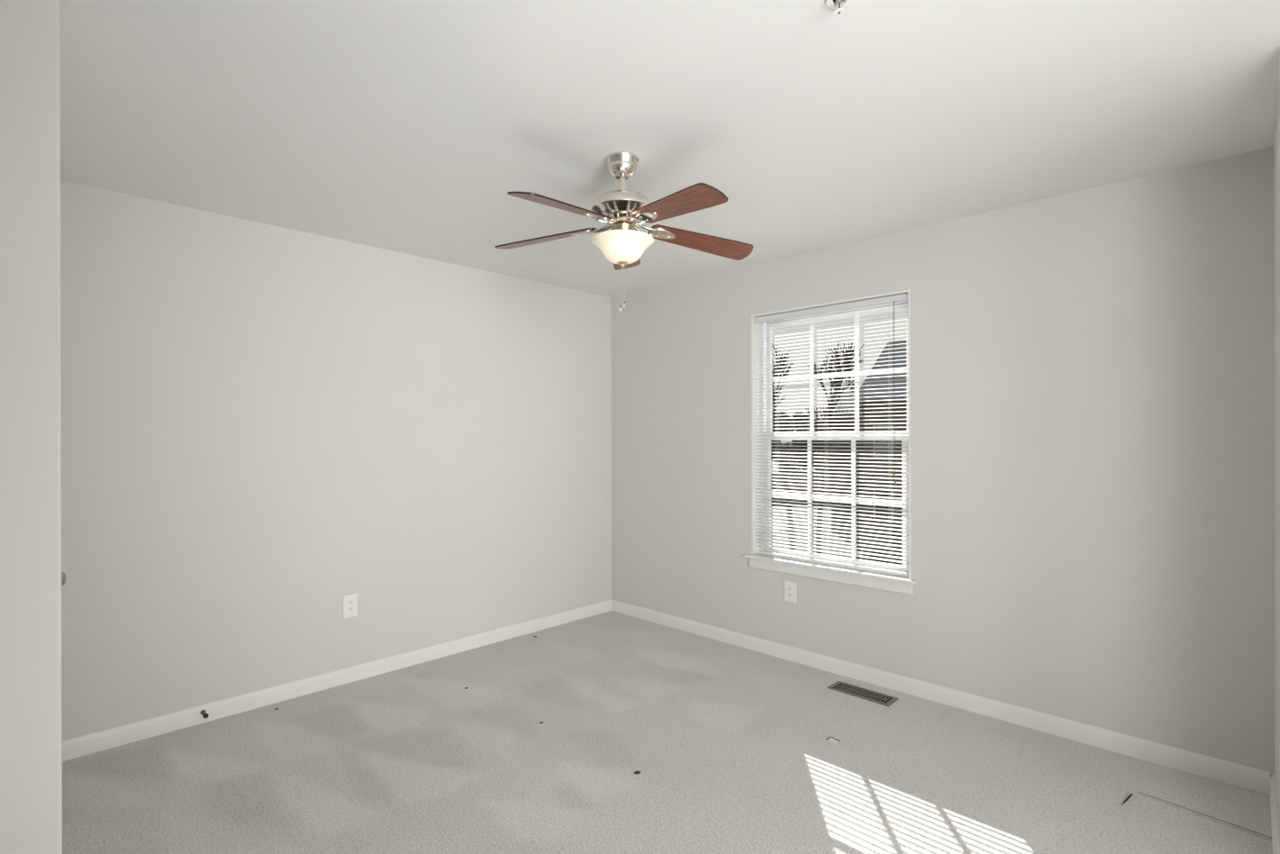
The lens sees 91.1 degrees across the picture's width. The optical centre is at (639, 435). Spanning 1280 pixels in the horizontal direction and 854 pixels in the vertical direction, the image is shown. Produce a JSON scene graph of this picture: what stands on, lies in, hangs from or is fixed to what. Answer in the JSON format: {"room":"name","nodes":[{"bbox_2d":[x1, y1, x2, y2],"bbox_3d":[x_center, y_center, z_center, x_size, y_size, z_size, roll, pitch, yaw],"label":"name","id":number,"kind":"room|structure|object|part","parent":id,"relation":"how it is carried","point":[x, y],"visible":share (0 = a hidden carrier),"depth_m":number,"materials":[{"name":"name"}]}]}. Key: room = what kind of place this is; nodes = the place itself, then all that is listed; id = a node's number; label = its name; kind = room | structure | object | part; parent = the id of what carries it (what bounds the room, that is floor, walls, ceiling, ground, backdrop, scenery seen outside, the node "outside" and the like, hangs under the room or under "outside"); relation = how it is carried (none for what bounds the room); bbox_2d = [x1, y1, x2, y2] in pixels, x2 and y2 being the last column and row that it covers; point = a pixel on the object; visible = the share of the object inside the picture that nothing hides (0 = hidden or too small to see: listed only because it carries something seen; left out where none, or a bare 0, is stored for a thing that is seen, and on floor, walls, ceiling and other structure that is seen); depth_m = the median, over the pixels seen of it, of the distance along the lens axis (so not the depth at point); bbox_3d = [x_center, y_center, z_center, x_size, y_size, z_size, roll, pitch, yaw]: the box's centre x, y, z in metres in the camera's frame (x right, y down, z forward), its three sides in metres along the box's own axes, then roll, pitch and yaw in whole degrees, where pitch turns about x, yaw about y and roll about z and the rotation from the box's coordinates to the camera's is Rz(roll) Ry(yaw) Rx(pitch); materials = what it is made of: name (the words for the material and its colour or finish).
{"room":"empty bedroom","nodes":[
{"label":"empty bedroom","id":0,"kind":"room"},
{"bbox_2d":[0,0,62,853],"bbox_3d":[-1.996,0.143,0.833,0.120,2.440,1.804,0,0,44],"label":"wall partition","id":1,"kind":"structure","parent":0,"point":[31,664],"depth_m":1.40,"materials":[{"name":"paint"}]},
{"bbox_2d":[60,180,611,740],"bbox_3d":[-2.025,0.143,3.146,0.120,2.440,5.314,0,0,44],"label":"wall","id":2,"kind":"structure","parent":0,"point":[264,426],"depth_m":3.29,"materials":[{"name":"paint"}]},
{"bbox_2d":[200,709,208,718],"bbox_3d":[-2.052,1.311,2.961,0.070,0.021,0.021,0,0,44],"label":"door stop","id":3,"kind":"object","parent":2,"relation":"attached to","point":[203,712],"visible":1,"depth_m":2.94,"materials":[{"name":"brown metal"}]},
{"bbox_2d":[62,599,612,761],"bbox_3d":[-1.358,1.320,3.731,0.012,0.083,3.269,0,0,44],"label":"baseboard","id":4,"kind":"structure","parent":2,"relation":"attached to","point":[94,742],"depth_m":3.28,"materials":[{"name":"paint"}]},
{"bbox_2d":[342,592,357,617],"bbox_3d":[-1.605,0.940,3.482,0.009,0.126,0.081,0,0,44],"label":"wall outlet","id":5,"kind":"object","parent":2,"relation":"attached to","point":[349,601],"visible":1,"depth_m":3.48,"materials":[{"name":"plastic"}]},
{"bbox_2d":[347,599,354,605],"bbox_3d":[-1.603,0.920,3.480,0.002,0.027,0.034,0,0,44],"label":"receptacle","id":6,"kind":"object","parent":5,"relation":"attached to","point":[350,602],"depth_m":3.48,"materials":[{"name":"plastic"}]},
{"bbox_2d":[347,606,354,611],"bbox_3d":[-1.603,0.959,3.480,0.002,0.027,0.034,0,0,44],"label":"receptacle","id":7,"kind":"object","parent":5,"relation":"attached to","point":[349,608],"depth_m":3.48,"materials":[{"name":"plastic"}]},
{"bbox_2d":[62,610,1272,853],"bbox_3d":[0.337,1.432,0.761,6.826,0.150,5.194,0,0,44],"label":"floor","id":8,"kind":"structure","parent":0,"point":[730,748],"depth_m":2.51,"materials":[{"name":"carpet"}]},
{"bbox_2d":[826,736,839,744],"bbox_3d":[0.858,1.353,2.794,0.054,0.008,0.048,0,0,44],"label":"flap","id":9,"kind":"object","parent":8,"relation":"on","point":[831,739],"visible":1,"depth_m":2.79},
{"bbox_2d":[827,680,898,706],"bbox_3d":[1.169,1.350,3.305,0.333,0.011,0.124,0,0,44],"label":"floor vent","id":10,"kind":"object","parent":8,"relation":"in","point":[856,691],"visible":1,"depth_m":3.30,"materials":[{"name":"metal"}]},
{"bbox_2d":[1118,791,1271,840],"bbox_3d":[1.950,1.352,2.214,0.405,0.013,0.155,0,0,44],"label":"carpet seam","id":11,"kind":"object","parent":8,"relation":"on","point":[1129,794],"visible":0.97,"depth_m":2.25,"materials":[{"name":"grey carpet"}]},
{"bbox_2d":[60,0,1279,297],"bbox_3d":[0.372,-1.143,0.804,6.826,0.120,5.314,0,0,44],"label":"ceiling","id":12,"kind":"structure","parent":0,"point":[403,126],"depth_m":2.08,"materials":[{"name":"paint"}]},
{"bbox_2d":[494,151,753,311],"bbox_3d":[-0.073,-0.783,2.420,1.053,0.598,1.043,0,0,44],"label":"ceiling fan","id":13,"kind":"object","parent":12,"relation":"hanging from","point":[623,209],"visible":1,"depth_m":2.39,"materials":[{"name":"brown wood"}]},
{"bbox_3d":[-0.381,-0.802,2.556,0.440,0.006,0.126,-5,12,19],"label":"fan blade","id":14,"kind":"part","parent":13,"relation":"part of","materials":[{"name":"brown wood"}]},
{"bbox_3d":[-0.265,-0.798,2.185,0.126,0.006,0.440,16,15,34],"label":"fan blade","id":15,"kind":"part","parent":13,"relation":"part of","materials":[{"name":"brown wood"}]},
{"bbox_3d":[-0.193,-0.815,2.494,0.176,0.026,0.064,-5,12,19],"label":"blade arm","id":16,"kind":"part","parent":13,"relation":"part of","materials":[{"name":"silver metal"}]},
{"bbox_3d":[-0.147,-0.813,2.344,0.064,0.026,0.176,16,15,34],"label":"blade arm","id":17,"kind":"part","parent":13,"relation":"part of","materials":[{"name":"silver metal"}]},
{"bbox_3d":[-0.073,-0.582,2.450,0.007,0.156,0.004,0,0,19],"label":"pull chain","id":18,"kind":"part","parent":13,"relation":"part of","materials":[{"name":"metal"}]},
{"bbox_3d":[-0.067,-0.721,2.450,0.245,0.090,0.245,0,0,44],"label":"lamp shade","id":19,"kind":"part","parent":13,"relation":"part of","materials":[{"name":"white glass"}]},
{"bbox_3d":[-0.060,-0.590,2.451,0.007,0.141,0.004,0,0,19],"label":"pull chain","id":20,"kind":"part","parent":13,"relation":"part of","materials":[{"name":"metal"}]},
{"bbox_3d":[-0.063,-0.814,2.782,0.126,0.006,0.440,-12,-2,0],"label":"fan blade","id":21,"kind":"part","parent":13,"relation":"part of","materials":[{"name":"brown wood"}]},
{"bbox_3d":[0.009,-0.814,2.341,0.064,0.026,0.176,16,-5,-35],"label":"blade arm","id":22,"kind":"part","parent":13,"relation":"part of","materials":[{"name":"silver metal"}]},
{"bbox_3d":[0.059,-0.808,2.489,0.176,0.026,0.064,8,-14,-17],"label":"blade arm","id":23,"kind":"part","parent":13,"relation":"part of","materials":[{"name":"silver metal"}]},
{"bbox_3d":[0.124,-0.799,2.180,0.126,0.006,0.440,16,-5,-35],"label":"fan blade","id":24,"kind":"part","parent":13,"relation":"part of","materials":[{"name":"brown wood"}]},
{"bbox_3d":[0.247,-0.786,2.548,0.440,0.006,0.126,8,-14,-17],"label":"fan blade","id":25,"kind":"part","parent":13,"relation":"part of","materials":[{"name":"brown wood"}]},
{"bbox_2d":[825,0,852,16],"bbox_3d":[0.493,-1.064,1.554,0.068,0.038,0.068,0,0,44],"label":"sprinkler head","id":26,"kind":"object","parent":12,"relation":"attached to","point":[839,4],"visible":1,"depth_m":1.56},
{"bbox_3d":[0.493,-1.067,1.554,0.018,0.033,0.018,0,0,-1],"label":"sprinkler frame","id":27,"kind":"part","parent":26,"relation":"part of","materials":[{"name":"metal"}]},
{"bbox_2d":[610,146,1274,776],"bbox_3d":[1.171,0.135,3.642,3.762,2.440,0.140,0,0,44],"label":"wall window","id":28,"kind":"structure","parent":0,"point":[1092,369],"depth_m":2.89,"materials":[{"name":"paint"}]},
{"bbox_2d":[784,580,796,603],"bbox_3d":[0.907,0.942,3.798,0.081,0.126,0.009,0,0,44],"label":"wall outlet","id":29,"kind":"object","parent":28,"relation":"attached to","point":[790,587],"visible":1,"depth_m":3.79,"materials":[{"name":"plastic"}]},
{"bbox_2d":[744,289,916,594],"bbox_3d":[1.100,0.031,3.683,1.060,1.600,0.180,0,0,44],"label":"window","id":30,"kind":"structure","parent":28,"relation":"attached to","point":[851,576],"depth_m":3.76,"materials":[{"name":"paint"}]},
{"bbox_3d":[1.131,0.357,3.712,0.910,0.756,0.027,0,0,44],"label":"sash","id":31,"kind":"part","parent":30,"relation":"part of","materials":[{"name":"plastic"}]},
{"bbox_3d":[1.153,-0.353,3.733,0.912,0.744,0.025,0,0,44],"label":"sash","id":32,"kind":"part","parent":30,"relation":"part of","materials":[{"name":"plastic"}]},
{"bbox_2d":[754,293,908,576],"bbox_3d":[1.080,-0.006,3.663,0.964,1.498,0.039,0,0,44],"label":"window blind","id":33,"kind":"object","parent":28,"relation":"attached to","point":[902,297],"visible":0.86,"depth_m":3.61,"materials":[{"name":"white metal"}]},
{"bbox_3d":[0.852,0.006,3.895,0.001,1.450,0.027,0,0,44],"label":"ladder cord","id":34,"kind":"part","parent":33,"relation":"part of","materials":[{"name":"white fabric"}]},
{"bbox_3d":[1.087,0.005,3.664,0.001,1.450,0.027,0,0,44],"label":"ladder cord","id":35,"kind":"part","parent":33,"relation":"part of","materials":[{"name":"white fabric"}]},
{"bbox_3d":[1.083,-0.737,3.667,0.964,0.035,0.026,0,0,44],"label":"head rail","id":36,"kind":"part","parent":33,"relation":"part of","materials":[{"name":"white plastic"}]},
{"bbox_3d":[1.087,0.736,3.667,0.960,0.014,0.024,0,0,44],"label":"rail","id":37,"kind":"part","parent":33,"relation":"part of","materials":[{"name":"white plastic"}]},
{"bbox_3d":[1.354,0.004,3.404,0.001,1.450,0.027,0,0,44],"label":"ladder cord","id":38,"kind":"part","parent":33,"relation":"part of","materials":[{"name":"white fabric"}]},
{"bbox_3d":[1.365,-0.246,3.369,0.005,0.960,0.011,0,0,10],"label":"tilt cord","id":39,"kind":"part","parent":33,"relation":"part of","materials":[{"name":"white plastic"}]},
{"bbox_2d":[611,599,1270,795],"bbox_3d":[1.078,1.314,3.629,3.616,0.083,0.012,0,0,44],"label":"baseboard","id":40,"kind":"structure","parent":28,"relation":"attached to","point":[1230,773],"depth_m":3.01,"materials":[{"name":"paint"}]},
{"bbox_2d":[1272,51,1279,851],"bbox_3d":[3.181,0.130,0.986,3.064,2.440,0.854,0,0,44],"label":"wall","id":41,"kind":"structure","parent":0,"point":[1276,131],"depth_m":2.06,"materials":[{"name":"paint"}]},
{"bbox_2d":[1270,773,1279,853],"bbox_3d":[2.083,1.311,2.060,0.012,0.083,0.854,0,0,44],"label":"baseboard","id":42,"kind":"structure","parent":41,"relation":"attached to","point":[1273,796],"depth_m":2.11,"materials":[{"name":"paint"}]},
{"bbox_3d":[-1.999,0.143,2.000,1.516,2.440,0.100,0,0,44],"label":"wall","id":43,"kind":"structure","parent":0,"visible":0},
{"bbox_2d":[61,571,66,586],"bbox_3d":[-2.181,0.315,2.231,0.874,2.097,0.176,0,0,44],"label":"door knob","id":44,"kind":"structure","parent":43,"relation":"in","point":[63,575],"depth_m":2.06,"materials":[{"name":"metal"}]},
{"label":"outside","id":45,"kind":"structure","parent":0,"visible":0},
{"bbox_2d":[771,460,902,564],"bbox_3d":[42.644,4.596,115.277,220.000,0.300,215.446,0,0,44],"label":"ground","id":46,"kind":"structure","parent":45,"point":[772,464],"depth_m":29.42,"materials":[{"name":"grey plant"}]},
{"bbox_2d":[771,518,788,531],"bbox_3d":[5.727,4.522,32.000,3.432,0.039,4.259,0,0,4],"label":"driveway","id":47,"kind":"structure","parent":46,"relation":"on","point":[772,525],"depth_m":31.24,"materials":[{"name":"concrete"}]},
{"bbox_2d":[771,344,796,550],"bbox_3d":[4.629,0.483,24.809,3.560,8.246,3.455,0,0,-29],"label":"bare tree","id":48,"kind":"object","parent":46,"relation":"on","point":[777,357],"visible":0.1,"depth_m":24.80,"materials":[{"name":"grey plant"}]},
{"bbox_2d":[771,411,805,472],"bbox_3d":[14.679,0.983,65.996,4.920,7.173,4.413,0,0,44],"label":"tree","id":49,"kind":"object","parent":46,"relation":"on","point":[778,413],"visible":0.3,"depth_m":64.75,"materials":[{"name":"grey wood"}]},
{"bbox_2d":[771,472,830,500],"bbox_3d":[11.373,3.538,44.075,12.480,2.020,0.150,0,0,0],"label":"fence","id":50,"kind":"object","parent":46,"relation":"on","point":[778,475],"visible":0.16,"depth_m":44.00,"materials":[{"name":"brown wood"}]},
{"bbox_2d":[786,412,817,470],"bbox_3d":[20.843,0.736,80.335,4.963,7.635,4.204,0,0,44],"label":"evergreen tree","id":51,"kind":"object","parent":46,"relation":"on","point":[800,413],"visible":0.16,"depth_m":80.14,"materials":[{"name":"green plant"}]},
{"bbox_2d":[808,419,830,473],"bbox_3d":[17.140,1.514,57.592,3.426,6.099,3.870,0,0,44],"label":"tree","id":52,"kind":"object","parent":46,"relation":"on","point":[815,451],"visible":0.18,"depth_m":56.41,"materials":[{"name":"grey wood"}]},
{"bbox_2d":[798,341,864,553],"bbox_3d":[5.731,0.895,18.886,1.872,7.398,2.343,0,0,13],"label":"bare tree","id":53,"kind":"object","parent":46,"relation":"on","point":[849,354],"visible":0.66,"depth_m":18.66,"materials":[{"name":"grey plant"}]},
{"bbox_2d":[839,381,854,391],"bbox_3d":[14.451,0.399,43.526,1.181,8.355,1.583,0,0,-21],"label":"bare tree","id":54,"kind":"object","parent":46,"relation":"on","point":[851,388],"visible":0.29,"depth_m":43.72,"materials":[{"name":"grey plant"}]},
{"bbox_2d":[855,554,872,561],"bbox_3d":[6.013,3.917,16.982,1.168,1.350,1.039,0,0,44],"label":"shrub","id":55,"kind":"object","parent":46,"relation":"on","point":[858,558],"visible":0.02,"depth_m":16.98,"materials":[{"name":"green plant"}]},
{"bbox_2d":[827,340,907,542],"bbox_3d":[14.010,-0.054,29.846,9.670,9.150,8.800,0,0,21],"label":"neighbor house","id":56,"kind":"structure","parent":46,"relation":"on","point":[891,343],"depth_m":27.17,"materials":[{"name":"grey"}]},
{"bbox_2d":[869,543,898,564],"bbox_3d":[7.625,3.963,19.427,1.130,1.250,1.172,0,0,44],"label":"shrub","id":57,"kind":"object","parent":46,"relation":"on","point":[872,544],"visible":0.27,"depth_m":19.06,"materials":[{"name":"green plant"}]},
{"bbox_2d":[891,526,902,561],"bbox_3d":[9.547,3.883,22.388,1.134,1.400,1.278,0,0,44],"label":"shrub","id":58,"kind":"object","parent":46,"relation":"on","point":[899,528],"visible":0.08,"depth_m":22.19,"materials":[{"name":"green plant"}]}
]}

